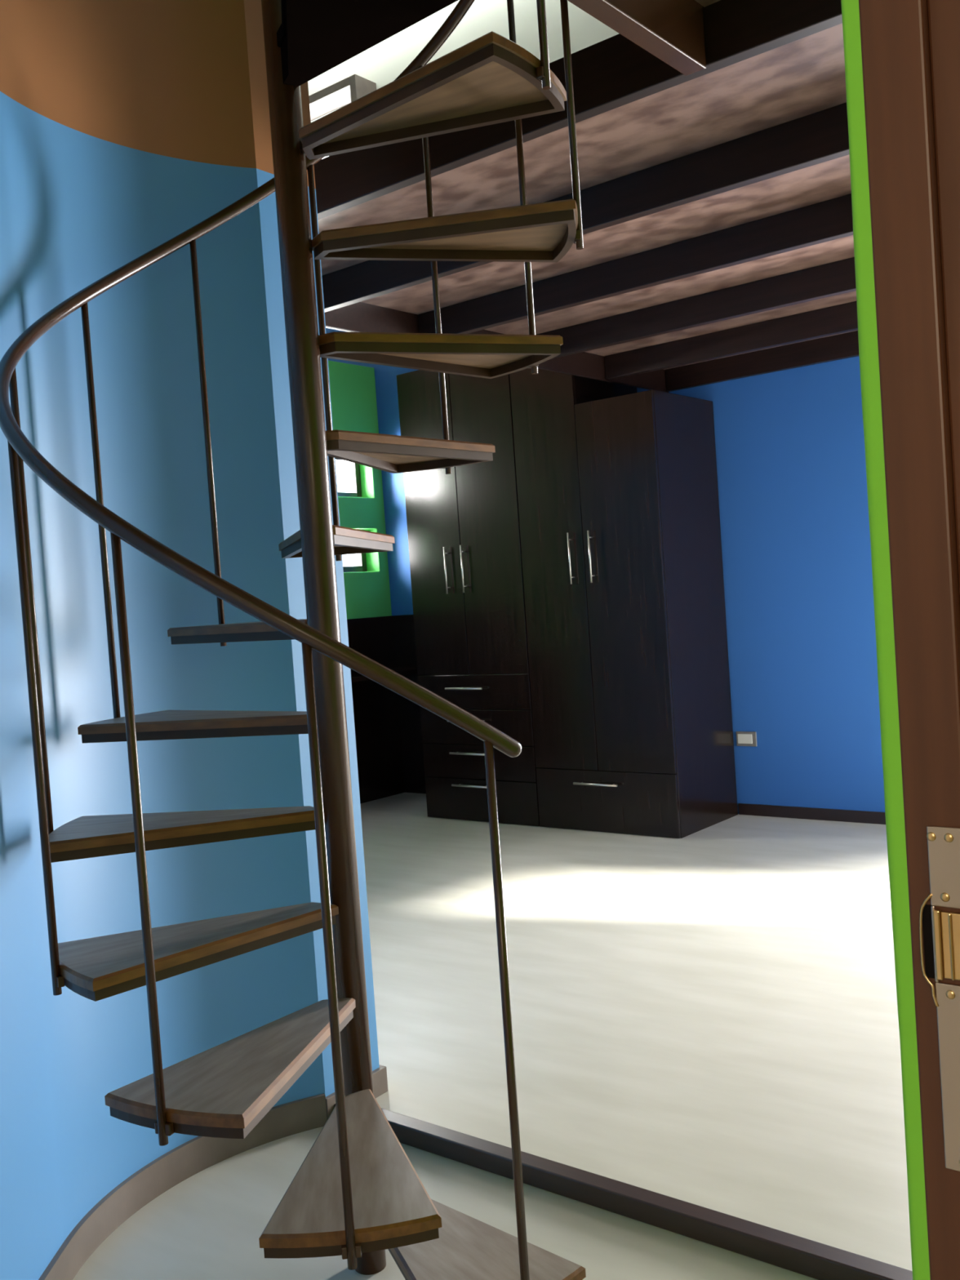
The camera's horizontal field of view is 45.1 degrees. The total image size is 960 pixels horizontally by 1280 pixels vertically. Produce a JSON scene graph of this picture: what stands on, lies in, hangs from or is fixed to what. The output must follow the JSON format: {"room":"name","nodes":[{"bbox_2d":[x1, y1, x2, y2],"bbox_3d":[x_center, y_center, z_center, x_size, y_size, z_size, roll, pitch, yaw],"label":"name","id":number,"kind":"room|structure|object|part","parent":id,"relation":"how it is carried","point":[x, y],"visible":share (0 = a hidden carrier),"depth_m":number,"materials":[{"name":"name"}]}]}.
{"room":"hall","nodes":[
{"label":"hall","id":0,"kind":"room"},
{"bbox_2d":[0,0,379,1279],"bbox_3d":[-2.749,-1.398,3.564,6.122,5.750,2.410,-2,3,39],"label":"wall","id":1,"kind":"structure","parent":0,"point":[126,126],"depth_m":2.90,"materials":[{"name":"paint"}]},
{"bbox_2d":[38,1093,327,1279],"bbox_3d":[-0.838,1.365,2.054,0.351,0.085,2.423,-4,2,12],"label":"baseboard","id":2,"kind":"structure","parent":1,"relation":"attached to","point":[198,1153],"depth_m":2.88,"materials":[{"name":"beige wood"}]},
{"bbox_2d":[325,1064,387,1119],"bbox_3d":[-1.286,1.331,4.045,2.426,0.074,0.250,-2,3,39],"label":"baseboard","id":3,"kind":"structure","parent":1,"relation":"attached to","point":[380,1074],"depth_m":3.35,"materials":[{"name":"beige wood"}]},
{"bbox_2d":[333,1103,912,1279],"bbox_3d":[0.417,1.278,2.581,2.085,0.050,0.053,-2,3,39],"label":"trim","id":4,"kind":"structure","parent":1,"relation":"attached to","point":[792,1252],"depth_m":2.58,"materials":[{"name":"brown wood"}]},
{"bbox_2d":[328,360,391,619],"bbox_3d":[-2.029,-0.303,7.243,0.200,3.210,4.060,-2,3,39],"label":"wall","id":5,"kind":"structure","parent":0,"point":[352,387],"depth_m":8.57,"materials":[{"name":"green paint"}]},
{"bbox_2d":[335,457,361,497],"bbox_3d":[-1.131,-1.206,8.490,0.050,0.340,0.670,-2,3,39],"label":"window","id":6,"kind":"structure","parent":5,"relation":"in","point":[355,468],"depth_m":8.71,"materials":[{"name":"white wood"}]},
{"bbox_2d":[342,529,367,572],"bbox_3d":[-1.093,-0.647,8.510,0.050,0.320,0.670,-2,3,39],"label":"window","id":7,"kind":"structure","parent":5,"relation":"in","point":[362,559],"depth_m":8.72,"materials":[{"name":"white wood"}]},
{"bbox_2d":[72,792,912,1279],"bbox_3d":[-0.676,1.393,3.862,9.200,0.120,8.370,-2,3,39],"label":"floor","id":8,"kind":"structure","parent":0,"point":[708,1017],"depth_m":3.62,"materials":[{"name":"beige laminate"}]},
{"bbox_2d":[0,0,586,1279],"bbox_3d":[-0.359,-0.442,2.434,1.223,3.596,1.223,-3,2,30],"label":"spiral staircase","id":9,"kind":"structure","parent":8,"relation":"on","point":[357,1195],"depth_m":2.30,"materials":[{"name":"brown paint"}]},
{"bbox_3d":[-0.610,0.407,2.438,0.551,0.020,0.289,-4,2,-5],"label":"tread frame","id":10,"kind":"part","parent":9,"relation":"part of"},
{"bbox_3d":[-0.593,0.199,2.592,0.551,0.020,0.289,-3,2,26],"label":"tread frame","id":11,"kind":"part","parent":9,"relation":"part of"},
{"bbox_3d":[-0.545,0.608,2.297,0.551,0.020,0.289,-5,2,-34],"label":"tread frame","id":12,"kind":"part","parent":9,"relation":"part of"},
{"bbox_3d":[-0.408,0.802,2.198,0.289,0.020,0.551,-3,2,26],"label":"tread frame","id":13,"kind":"part","parent":9,"relation":"part of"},
{"bbox_3d":[-0.499,-0.012,2.708,0.289,0.020,0.551,-5,2,-33],"label":"tread frame","id":14,"kind":"part","parent":9,"relation":"part of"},
{"bbox_3d":[-0.398,-1.012,2.413,1.224,2.453,1.223,-2,3,39],"label":"handrail","id":15,"kind":"part","parent":9,"relation":"part of","materials":[{"name":"metal"}]},
{"bbox_3d":[-0.359,-0.224,2.751,0.289,0.020,0.551,-4,2,-3],"label":"tread frame","id":16,"kind":"part","parent":9,"relation":"part of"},
{"bbox_3d":[-0.235,0.992,2.175,0.289,0.020,0.551,-4,2,-5],"label":"tread frame","id":17,"kind":"part","parent":9,"relation":"part of","materials":[{"name":"brown wood"}]},
{"bbox_3d":[-0.343,-1.172,2.071,0.473,0.075,0.452,-2,3,39],"label":"landing frame","id":18,"kind":"part","parent":9,"relation":"part of","materials":[{"name":"black"}]},
{"bbox_3d":[-0.076,1.179,2.233,0.289,0.020,0.551,-5,2,-34],"label":"tread frame","id":19,"kind":"part","parent":9,"relation":"part of","materials":[{"name":"metal"}]},
{"bbox_3d":[-0.215,-0.432,2.708,0.289,0.020,0.551,-3,2,28],"label":"tread frame","id":20,"kind":"part","parent":9,"relation":"part of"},
{"bbox_3d":[-0.130,-1.024,2.261,0.551,0.020,0.289,-3,2,30],"label":"tread frame","id":21,"kind":"part","parent":9,"relation":"part of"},
{"bbox_3d":[-0.112,-0.636,2.595,0.551,0.020,0.289,-5,2,-33],"label":"tread frame","id":22,"kind":"part","parent":9,"relation":"part of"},
{"bbox_3d":[-0.076,-0.834,2.435,0.551,0.020,0.289,-4,2,-3],"label":"tread frame","id":23,"kind":"part","parent":9,"relation":"part of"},
{"bbox_2d":[346,614,426,804],"bbox_3d":[-1.248,0.580,7.285,0.863,1.340,3.098,-2,3,39],"label":"cabinet","id":24,"kind":"object","parent":8,"relation":"on","point":[388,724],"visible":0.14,"depth_m":8.61,"materials":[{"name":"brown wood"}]},
{"bbox_3d":[-0.280,0.471,8.477,0.843,1.340,0.020,-2,3,39],"label":"panel","id":25,"kind":"part","parent":24,"relation":"part of","materials":[{"name":"brown wood"}]},
{"bbox_2d":[396,369,539,826],"bbox_3d":[0.121,-0.318,7.602,0.917,2.920,0.767,-2,3,39],"label":"wardrobe","id":26,"kind":"object","parent":8,"relation":"on","point":[464,526],"visible":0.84,"depth_m":7.31,"materials":[{"name":"brown wood"}]},
{"bbox_3d":[-0.303,-0.758,7.474,0.440,1.970,0.020,-2,3,39],"label":"door","id":27,"kind":"part","parent":26,"relation":"part of","materials":[{"name":"brown wood"}]},
{"bbox_3d":[-0.211,-0.445,7.390,0.012,0.300,0.040,-2,3,39],"label":"handle","id":28,"kind":"part","parent":26,"relation":"part of","materials":[{"name":"silver metal"}]},
{"bbox_3d":[-0.103,-0.449,7.304,0.012,0.300,0.040,-2,3,39],"label":"handle","id":29,"kind":"part","parent":26,"relation":"part of","materials":[{"name":"silver metal"}]},
{"bbox_3d":[-0.098,0.308,7.367,0.300,0.014,0.041,-2,3,39],"label":"handle","id":30,"kind":"part","parent":26,"relation":"part of","materials":[{"name":"silver metal"}]},
{"bbox_3d":[-0.069,0.725,7.382,0.300,0.014,0.041,-2,3,39],"label":"handle","id":31,"kind":"part","parent":26,"relation":"part of","materials":[{"name":"silver metal"}]},
{"bbox_3d":[-0.055,0.933,7.389,0.300,0.014,0.041,-2,3,39],"label":"handle","id":32,"kind":"part","parent":26,"relation":"part of","materials":[{"name":"silver metal"}]},
{"bbox_3d":[-0.044,0.330,7.365,0.912,0.217,0.020,-2,3,39],"label":"drawer","id":33,"kind":"part","parent":26,"relation":"part of","materials":[{"name":"brown wood"}]},
{"bbox_3d":[-0.029,0.554,7.373,0.912,0.221,0.020,-2,3,39],"label":"drawer","id":34,"kind":"part","parent":26,"relation":"part of","materials":[{"name":"brown wood"}]},
{"bbox_3d":[-0.013,0.778,7.381,0.912,0.216,0.020,-2,3,39],"label":"drawer","id":35,"kind":"part","parent":26,"relation":"part of","materials":[{"name":"brown wood"}]},
{"bbox_3d":[0.004,1.025,7.389,0.912,0.267,0.020,-2,3,39],"label":"drawer","id":36,"kind":"part","parent":26,"relation":"part of","materials":[{"name":"brown wood"}]},
{"bbox_3d":[0.054,-0.772,7.187,0.467,1.970,0.020,-2,3,39],"label":"door","id":37,"kind":"part","parent":26,"relation":"part of","materials":[{"name":"brown wood"}]},
{"bbox_2d":[509,368,737,838],"bbox_3d":[0.857,-0.347,7.008,0.971,2.920,0.767,-2,3,39],"label":"wardrobe","id":38,"kind":"object","parent":8,"relation":"on","point":[617,486],"visible":0.95,"depth_m":6.73,"materials":[{"name":"brown wood"}]},
{"bbox_3d":[0.436,-0.498,6.905,0.449,2.549,0.020,-2,3,39],"label":"door","id":39,"kind":"part","parent":38,"relation":"part of","materials":[{"name":"brown wood"}]},
{"bbox_3d":[0.534,-0.479,6.790,0.012,0.302,0.040,-2,3,39],"label":"handle","id":40,"kind":"part","parent":38,"relation":"part of","materials":[{"name":"silver metal"}]},
{"bbox_3d":[0.644,-0.483,6.701,0.012,0.302,0.040,-2,3,39],"label":"handle","id":41,"kind":"part","parent":38,"relation":"part of","materials":[{"name":"silver metal"}]},
{"bbox_3d":[0.682,0.847,6.790,0.301,0.014,0.041,-2,3,39],"label":"handle","id":42,"kind":"part","parent":38,"relation":"part of","materials":[{"name":"silver metal"}]},
{"bbox_3d":[0.737,0.949,6.795,0.966,0.360,0.020,-2,3,39],"label":"drawer","id":43,"kind":"part","parent":38,"relation":"part of","materials":[{"name":"brown wood"}]},
{"bbox_3d":[0.828,-0.310,6.608,0.512,2.141,0.020,-2,3,39],"label":"door","id":44,"kind":"part","parent":38,"relation":"part of","materials":[{"name":"brown wood"}]},
{"bbox_2d":[317,0,857,369],"bbox_3d":[0.404,-1.504,3.634,3.250,0.022,6.470,-2,3,39],"label":"ceiling","id":45,"kind":"structure","parent":0,"point":[806,76],"depth_m":3.85,"materials":[{"name":"brown laminate"}]},
{"bbox_2d":[324,302,668,392],"bbox_3d":[-0.110,-1.474,5.597,0.025,0.166,4.060,-2,3,39],"label":"beam","id":46,"kind":"structure","parent":45,"relation":"attached to","point":[360,317],"depth_m":5.34,"materials":[{"name":"brown wood"}]},
{"bbox_2d":[314,0,842,219],"bbox_3d":[0.005,-1.393,3.132,3.250,0.154,0.045,-2,3,39],"label":"joist","id":47,"kind":"object","parent":45,"relation":"attached to","point":[612,73],"visible":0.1,"depth_m":2.88,"materials":[{"name":"brown wood"}]},
{"bbox_2d":[321,102,849,312],"bbox_3d":[0.502,-1.438,3.744,3.240,0.132,0.045,-2,3,39],"label":"joist","id":48,"kind":"object","parent":45,"relation":"attached to","point":[821,136],"visible":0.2,"depth_m":3.62,"materials":[{"name":"brown wood"}]},
{"bbox_2d":[417,193,853,333],"bbox_3d":[0.992,-1.493,4.355,3.240,0.132,0.045,-2,3,39],"label":"joist","id":49,"kind":"object","parent":45,"relation":"attached to","point":[830,220],"visible":0.64,"depth_m":4.56,"materials":[{"name":"brown wood"}]},
{"bbox_2d":[567,0,706,75],"bbox_3d":[-0.299,-1.317,1.702,0.055,0.164,2.560,-2,3,39],"label":"beam","id":50,"kind":"structure","parent":45,"relation":"attached to","point":[672,31],"depth_m":2.54,"materials":[{"name":"brown paint"}]},
{"bbox_2d":[537,257,856,359],"bbox_3d":[1.498,-1.550,4.985,3.240,0.132,0.045,-2,3,39],"label":"joist","id":51,"kind":"object","parent":45,"relation":"attached to","point":[837,277],"visible":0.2,"depth_m":5.30,"materials":[{"name":"brown wood"}]},
{"bbox_2d":[604,301,857,380],"bbox_3d":[1.988,-1.605,5.596,3.240,0.132,0.045,-2,3,39],"label":"joist","id":52,"kind":"object","parent":45,"relation":"attached to","point":[840,318],"visible":0.8,"depth_m":6.08,"materials":[{"name":"brown wood"}]},
{"bbox_2d":[665,330,858,391],"bbox_3d":[2.419,-1.653,6.133,3.240,0.132,0.045,-2,3,39],"label":"joist","id":53,"kind":"object","parent":45,"relation":"attached to","point":[845,345],"visible":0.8,"depth_m":6.72,"materials":[{"name":"brown wood"}]},
{"bbox_2d":[307,0,884,813],"bbox_3d":[1.681,-1.818,6.867,8.900,5.750,0.200,-2,3,39],"label":"wall","id":54,"kind":"structure","parent":0,"point":[789,444],"depth_m":6.79,"materials":[{"name":"blue paint"}]},
{"bbox_2d":[308,74,376,120],"bbox_3d":[-1.166,-3.441,8.805,1.060,1.260,0.330,-2,3,39],"label":"window","id":55,"kind":"structure","parent":54,"relation":"in","point":[347,91],"depth_m":8.51,"materials":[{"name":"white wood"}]},
{"bbox_2d":[736,731,757,746],"bbox_3d":[1.613,0.599,7.003,0.133,0.090,0.014,-2,3,39],"label":"wall socket","id":56,"kind":"object","parent":54,"relation":"attached to","point":[743,738],"visible":1,"depth_m":7.00,"materials":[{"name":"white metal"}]},
{"bbox_2d":[738,803,885,824],"bbox_3d":[2.228,1.005,6.545,1.660,0.068,0.014,-2,3,39],"label":"baseboard","id":57,"kind":"structure","parent":54,"relation":"attached to","point":[797,812],"depth_m":6.76,"materials":[{"name":"black wood"}]},
{"bbox_3d":[-0.120,-1.462,0.254,0.170,5.750,3.850,-2,3,39],"label":"wall","id":58,"kind":"structure","parent":0,"visible":0},
{"bbox_2d":[840,0,930,1279],"bbox_3d":[0.321,0.308,0.836,0.020,2.120,0.062,-2,3,39],"label":"trim","id":59,"kind":"structure","parent":58,"relation":"attached to","point":[861,216],"depth_m":0.80,"materials":[{"name":"green paint"}]},
{"bbox_2d":[858,0,959,1279],"bbox_3d":[0.113,0.336,0.442,0.156,2.120,0.880,-2,3,39],"label":"door","id":60,"kind":"structure","parent":58,"relation":"in","point":[910,49],"depth_m":0.78,"materials":[{"name":"brown wood"}]},
{"bbox_3d":[0.323,0.245,0.786,0.024,0.238,0.002,-2,3,39],"label":"strike plate","id":61,"kind":"part","parent":60,"relation":"part of","materials":[{"name":"silver metal"}]}
]}

